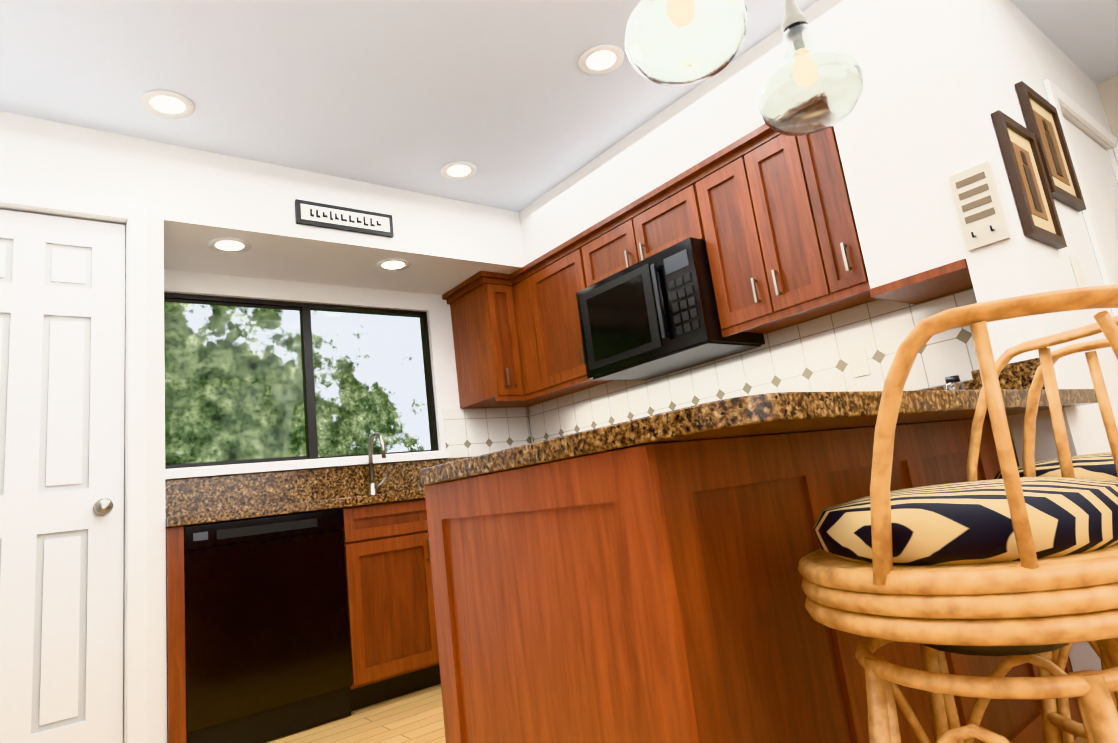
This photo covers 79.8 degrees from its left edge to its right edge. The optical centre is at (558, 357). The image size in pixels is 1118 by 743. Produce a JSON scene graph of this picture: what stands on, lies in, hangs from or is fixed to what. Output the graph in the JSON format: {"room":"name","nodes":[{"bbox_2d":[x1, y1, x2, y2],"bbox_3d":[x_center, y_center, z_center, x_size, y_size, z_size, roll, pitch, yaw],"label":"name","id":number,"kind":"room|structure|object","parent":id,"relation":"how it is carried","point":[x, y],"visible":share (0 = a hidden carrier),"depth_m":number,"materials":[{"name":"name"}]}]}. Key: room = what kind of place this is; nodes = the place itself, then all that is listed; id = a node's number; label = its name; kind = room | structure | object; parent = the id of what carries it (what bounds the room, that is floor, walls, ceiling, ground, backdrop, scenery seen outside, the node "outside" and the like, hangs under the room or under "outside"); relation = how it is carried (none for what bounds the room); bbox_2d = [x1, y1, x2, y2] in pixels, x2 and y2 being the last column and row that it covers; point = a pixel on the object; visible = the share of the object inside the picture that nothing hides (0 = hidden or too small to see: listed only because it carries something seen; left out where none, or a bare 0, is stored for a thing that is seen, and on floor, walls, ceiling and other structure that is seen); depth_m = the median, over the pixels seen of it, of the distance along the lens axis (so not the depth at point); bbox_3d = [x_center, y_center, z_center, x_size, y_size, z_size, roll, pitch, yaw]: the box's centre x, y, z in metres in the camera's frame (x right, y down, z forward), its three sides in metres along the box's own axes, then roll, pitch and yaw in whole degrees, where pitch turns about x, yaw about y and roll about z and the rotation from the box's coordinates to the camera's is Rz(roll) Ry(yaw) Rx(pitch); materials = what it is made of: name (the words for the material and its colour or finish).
{"room":"kitchen","nodes":[
{"label":"kitchen","id":0,"kind":"room"},
{"bbox_2d":[0,111,166,742],"bbox_3d":[-1.989,0.329,2.520,0.794,2.400,0.580,2,-15,-38],"label":"wall","id":1,"kind":"structure","parent":0,"point":[45,156],"depth_m":2.53,"materials":[{"name":"white paint"}]},
{"bbox_2d":[0,186,146,742],"bbox_3d":[-1.823,0.415,2.267,0.719,2.092,0.105,2,-15,-38],"label":"pantry door","id":2,"kind":"structure","parent":1,"relation":"in","point":[62,323],"depth_m":2.37,"materials":[{"name":"white wood"}]},
{"bbox_2d":[166,489,412,528],"bbox_3d":[-0.653,0.650,3.171,2.122,0.038,1.061,2,-15,-38],"label":"countertop","id":3,"kind":"structure","parent":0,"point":[212,514],"depth_m":2.84,"materials":[{"name":"brown stone"}]},
{"bbox_2d":[367,432,424,498],"bbox_3d":[-0.844,0.558,3.549,0.318,0.335,0.211,2,-15,-38],"label":"faucet","id":4,"kind":"object","parent":3,"relation":"on","point":[416,465],"depth_m":3.52,"materials":[{"name":"silver metal"}]},
{"bbox_2d":[163,143,522,294],"bbox_3d":[-1.099,-0.637,3.527,1.800,0.343,0.580,2,-15,-38],"label":"soffit","id":5,"kind":"structure","parent":0,"point":[207,196],"depth_m":3.25,"materials":[{"name":"white paint"}]},
{"bbox_2d":[207,237,251,252],"bbox_3d":[-1.492,-0.507,3.028,0.179,0.004,0.179,-13,-13,26],"label":"recessed light","id":6,"kind":"object","parent":5,"relation":"in","point":[225,244],"depth_m":3.02,"materials":[{"name":"white"}]},
{"bbox_2d":[295,199,393,237],"bbox_3d":[-1.018,-0.663,3.201,0.470,0.114,0.021,2,-15,-38],"label":"kitchen sign","id":7,"kind":"object","parent":5,"relation":"attached to","point":[315,214],"visible":1,"depth_m":3.18,"materials":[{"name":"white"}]},
{"bbox_2d":[376,258,410,270],"bbox_3d":[-0.872,-0.486,3.517,0.179,0.004,0.179,4,-16,-44],"label":"recessed light","id":8,"kind":"object","parent":5,"relation":"in","point":[395,264],"depth_m":3.51,"materials":[{"name":"white"}]},
{"bbox_2d":[164,269,531,479],"bbox_3d":[-1.009,0.450,3.727,2.246,2.400,0.120,2,-15,-38],"label":"wall","id":9,"kind":"structure","parent":0,"point":[436,308],"depth_m":3.80,"materials":[{"name":"white paint"}]},
{"bbox_2d":[164,292,448,479],"bbox_3d":[-1.312,0.137,3.531,1.500,0.895,0.115,2,-15,-38],"label":"sliding window","id":10,"kind":"structure","parent":9,"relation":"in","point":[311,459],"depth_m":3.53,"materials":[{"name":"black"}]},
{"bbox_2d":[165,458,456,516],"bbox_3d":[-0.983,0.663,3.588,2.122,0.181,0.020,2,-15,-38],"label":"countertop","id":11,"kind":"structure","parent":9,"relation":"attached to","point":[187,493],"depth_m":3.27,"materials":[{"name":"brown stone"}]},
{"bbox_2d":[446,276,517,408],"bbox_3d":[-0.429,-0.072,3.987,0.200,0.683,0.428,2,-15,-38],"label":"upper cabinet","id":12,"kind":"object","parent":9,"relation":"attached to","point":[484,357],"depth_m":3.86,"materials":[{"name":"brown wood"}]},
{"bbox_2d":[263,684,445,742],"bbox_3d":[-0.702,1.299,1.903,3.980,0.050,2.870,2,-15,-38],"label":"floor","id":13,"kind":"structure","parent":0,"point":[416,717],"depth_m":2.56,"materials":[{"name":"brown wood"}]},
{"bbox_2d":[184,509,351,742],"bbox_3d":[-1.278,1.103,2.802,0.594,0.821,0.557,2,-15,-38],"label":"dishwasher","id":14,"kind":"object","parent":13,"relation":"on","point":[267,649],"visible":0.83,"depth_m":2.58,"materials":[{"name":"black metal"}]},
{"bbox_2d":[413,429,868,742],"bbox_3d":[0.140,0.630,1.367,0.478,0.830,0.758,2,-15,-38],"label":"base cabinet","id":15,"kind":"object","parent":13,"relation":"on","point":[635,581],"depth_m":1.14,"materials":[{"name":"brown wood"}]},
{"bbox_2d":[381,389,1097,492],"bbox_3d":[0.613,0.258,1.834,1.813,0.120,1.143,2,-15,-38],"label":"countertop","id":16,"kind":"structure","parent":15,"relation":"on","point":[758,415],"depth_m":1.09,"materials":[{"name":"brown stone"}]},
{"bbox_2d":[944,375,965,389],"bbox_3d":[1.313,0.120,2.210,0.060,0.117,0.060,2,-15,-38],"label":"jar","id":17,"kind":"object","parent":16,"relation":"on","point":[951,379],"visible":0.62,"depth_m":2.20,"materials":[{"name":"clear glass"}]},
{"bbox_2d":[829,425,992,742],"bbox_3d":[0.461,0.641,1.621,0.480,0.830,0.758,2,-15,-38],"label":"base cabinet","id":18,"kind":"object","parent":13,"relation":"on","point":[912,467],"depth_m":1.40,"materials":[{"name":"brown wood"}]},
{"bbox_2d":[925,421,1040,742],"bbox_3d":[0.748,0.653,1.863,0.410,0.830,0.783,2,-15,-38],"label":"base cabinet","id":19,"kind":"object","parent":13,"relation":"on","point":[1015,720],"depth_m":1.60,"materials":[{"name":"brown wood"}]},
{"bbox_2d":[0,0,1117,211],"bbox_3d":[0.889,-1.556,1.251,5.520,0.050,7.120,2,-15,-38],"label":"ceiling","id":20,"kind":"structure","parent":0,"point":[515,105],"depth_m":2.55,"materials":[{"name":"white paint"}]},
{"bbox_2d":[140,90,194,118],"bbox_3d":[-1.486,-0.961,2.539,0.179,0.004,0.179,-13,-13,26],"label":"recessed light","id":21,"kind":"object","parent":20,"relation":"in","point":[167,104],"depth_m":2.53,"materials":[{"name":"white"}]},
{"bbox_2d":[440,161,476,179],"bbox_3d":[-0.498,-0.928,3.320,0.179,0.004,0.179,-13,-13,26],"label":"recessed light","id":22,"kind":"object","parent":20,"relation":"in","point":[459,170],"depth_m":3.32,"materials":[{"name":"white"}]},
{"bbox_2d":[578,45,623,74],"bbox_3d":[0.165,-1.158,2.604,0.179,0.004,0.179,4,-16,-44],"label":"recessed light","id":23,"kind":"object","parent":20,"relation":"in","point":[600,59],"depth_m":2.60,"materials":[{"name":"white"}]},
{"bbox_2d":[625,0,746,86],"bbox_3d":[0.257,-1.009,1.593,0.280,0.718,0.280,2,-15,-38],"label":"pendant lamp","id":24,"kind":"object","parent":20,"relation":"hanging from","point":[673,43],"visible":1,"depth_m":1.46,"materials":[{"name":"clear glass"}]},
{"bbox_2d":[758,0,863,135],"bbox_3d":[0.665,-0.996,1.915,0.280,0.718,0.280,2,-15,-38],"label":"pendant lamp","id":25,"kind":"object","parent":20,"relation":"hanging from","point":[810,86],"visible":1,"depth_m":1.79,"materials":[{"name":"clear glass"}]},
{"bbox_2d":[519,0,965,288],"bbox_3d":[0.448,-0.503,3.282,0.320,1.085,2.770,2,-15,-38],"label":"wall","id":26,"kind":"structure","parent":0,"point":[903,213],"depth_m":2.31,"materials":[{"name":"white paint"}]},
{"bbox_2d":[528,288,970,442],"bbox_3d":[0.703,0.142,3.289,0.120,2.400,2.770,2,-15,-38],"label":"wall","id":27,"kind":"structure","parent":0,"point":[613,380],"depth_m":3.98,"materials":[{"name":"white paint"}]},
{"bbox_2d":[502,236,612,399],"bbox_3d":[0.056,-0.187,3.724,0.368,0.683,0.655,2,-15,-38],"label":"upper cabinet","id":28,"kind":"object","parent":27,"relation":"attached to","point":[542,307],"depth_m":3.67,"materials":[{"name":"brown wood"}]},
{"bbox_2d":[578,216,625,287],"bbox_3d":[0.383,-0.508,3.363,0.318,0.283,0.440,2,-15,-38],"label":"upper cabinet","id":29,"kind":"object","parent":27,"relation":"attached to","point":[603,256],"depth_m":3.32,"materials":[{"name":"brown wood"}]},
{"bbox_2d":[614,407,624,422],"bbox_3d":[0.330,0.332,3.637,0.006,0.116,0.070,2,-15,-38],"label":"switch plate","id":30,"kind":"object","parent":27,"relation":"attached to","point":[618,412],"depth_m":3.63,"materials":[{"name":"white plastic"}]},
{"bbox_2d":[618,172,705,267],"bbox_3d":[0.584,-0.585,3.113,0.318,0.283,0.439,2,-15,-38],"label":"upper cabinet","id":31,"kind":"object","parent":27,"relation":"attached to","point":[669,217],"depth_m":3.02,"materials":[{"name":"brown wood"}]},
{"bbox_2d":[576,237,764,379],"bbox_3d":[0.482,-0.189,3.128,0.418,0.450,0.756,2,-15,-38],"label":"over-the-range microwave","id":32,"kind":"object","parent":31,"relation":"attached to","point":[654,315],"visible":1,"depth_m":2.94,"materials":[{"name":"black metal"}]},
{"bbox_2d":[442,288,978,457],"bbox_3d":[0.416,0.171,3.051,0.618,0.366,2.766,2,-15,-38],"label":"tile backsplash","id":33,"kind":"structure","parent":27,"relation":"attached to","point":[810,355],"depth_m":2.90,"materials":[{"name":"white tile"}]},
{"bbox_2d":[694,126,878,335],"bbox_3d":[0.934,-0.515,2.666,0.318,0.683,0.633,2,-15,-38],"label":"upper cabinet","id":34,"kind":"object","parent":27,"relation":"attached to","point":[765,212],"depth_m":2.55,"materials":[{"name":"brown wood"}]},
{"bbox_2d":[847,344,869,377],"bbox_3d":[1.163,0.014,2.596,0.006,0.116,0.070,2,-15,-38],"label":"switch plate","id":35,"kind":"object","parent":27,"relation":"attached to","point":[858,361],"depth_m":2.59,"materials":[{"name":"white plastic"}]},
{"bbox_2d":[929,369,1033,388],"bbox_3d":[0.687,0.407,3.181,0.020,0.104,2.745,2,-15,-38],"label":"backsplash","id":36,"kind":"structure","parent":27,"relation":"attached to","point":[1020,378],"depth_m":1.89,"materials":[{"name":"brown stone"}]},
{"bbox_2d":[899,0,1117,671],"bbox_3d":[2.018,-0.182,2.524,1.860,2.400,0.140,2,-15,-38],"label":"wall","id":37,"kind":"structure","parent":0,"point":[975,61],"depth_m":2.07,"materials":[{"name":"white paint"}]},
{"bbox_2d":[869,259,972,303],"bbox_3d":[1.264,-0.247,2.232,0.324,0.028,0.299,2,-15,-38],"label":"shelf","id":38,"kind":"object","parent":37,"relation":"attached to","point":[941,281],"depth_m":2.19,"materials":[{"name":"brown wood"}]},
{"bbox_2d":[948,161,1009,250],"bbox_3d":[1.241,-0.450,1.984,0.038,0.240,0.110,2,-15,-38],"label":"plaque","id":39,"kind":"object","parent":37,"relation":"attached to","point":[982,220],"visible":1,"depth_m":1.98,"materials":[{"name":"beige wood"}]},
{"bbox_2d":[991,110,1066,248],"bbox_3d":[1.474,-0.550,2.091,0.310,0.400,0.023,2,-15,-38],"label":"picture frame","id":40,"kind":"object","parent":37,"relation":"attached to","point":[1033,196],"visible":1,"depth_m":2.07,"materials":[{"name":"brown wood"}]},
{"bbox_2d":[1014,81,1085,211],"bbox_3d":[1.742,-0.740,2.364,0.360,0.410,0.023,2,-15,-38],"label":"picture frame","id":41,"kind":"object","parent":37,"relation":"attached to","point":[1042,119],"visible":0.88,"depth_m":2.35,"materials":[{"name":"brown wood"}]},
{"bbox_2d":[1069,256,1085,287],"bbox_3d":[1.734,-0.278,2.226,0.080,0.120,0.007,2,-15,-38],"label":"switch plate","id":42,"kind":"object","parent":37,"relation":"attached to","point":[1078,273],"depth_m":2.22,"materials":[{"name":"white plastic"}]},
{"bbox_2d":[1043,79,1117,315],"bbox_3d":[2.384,-0.036,2.693,0.994,2.092,0.090,2,-15,-38],"label":"hall door","id":43,"kind":"structure","parent":37,"relation":"in","point":[1095,175],"depth_m":2.77,"materials":[{"name":"white wood"}]},
{"bbox_2d":[1074,737,1087,742],"bbox_3d":[2.065,0.493,-0.323,5.520,0.050,4.250,2,-15,-38],"label":"floor","id":44,"kind":"structure","parent":0,"point":[1079,740],"depth_m":1.70,"materials":[{"name":"beige wood"}]},
{"bbox_2d":[797,285,1117,742],"bbox_3d":[0.624,0.426,0.901,0.517,0.928,0.520,2,-15,-38],"label":"bar stool","id":45,"kind":"object","parent":44,"relation":"on","point":[1014,567],"visible":1,"depth_m":0.79,"materials":[{"name":"wicker"}]},
{"bbox_2d":[994,339,1117,742],"bbox_3d":[1.162,0.442,1.313,0.517,0.926,0.520,2,-15,-38],"label":"bar stool","id":46,"kind":"object","parent":44,"relation":"on","point":[1060,725],"visible":0.17,"depth_m":1.28,"materials":[{"name":"wicker"}]},
{"bbox_2d":[1097,75,1117,139],"bbox_3d":[4.037,-0.631,1.585,0.120,2.400,4.230,2,-15,-38],"label":"wall","id":47,"kind":"structure","parent":0,"point":[1108,91],"depth_m":3.24,"materials":[{"name":"beige paint"}]},
{"label":"outside","id":48,"kind":"structure","parent":0,"visible":0},
{"bbox_2d":[164,302,430,464],"bbox_3d":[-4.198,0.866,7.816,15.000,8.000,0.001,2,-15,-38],"label":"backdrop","id":49,"kind":"structure","parent":48,"point":[182,397],"depth_m":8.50,"materials":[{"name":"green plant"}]}
]}

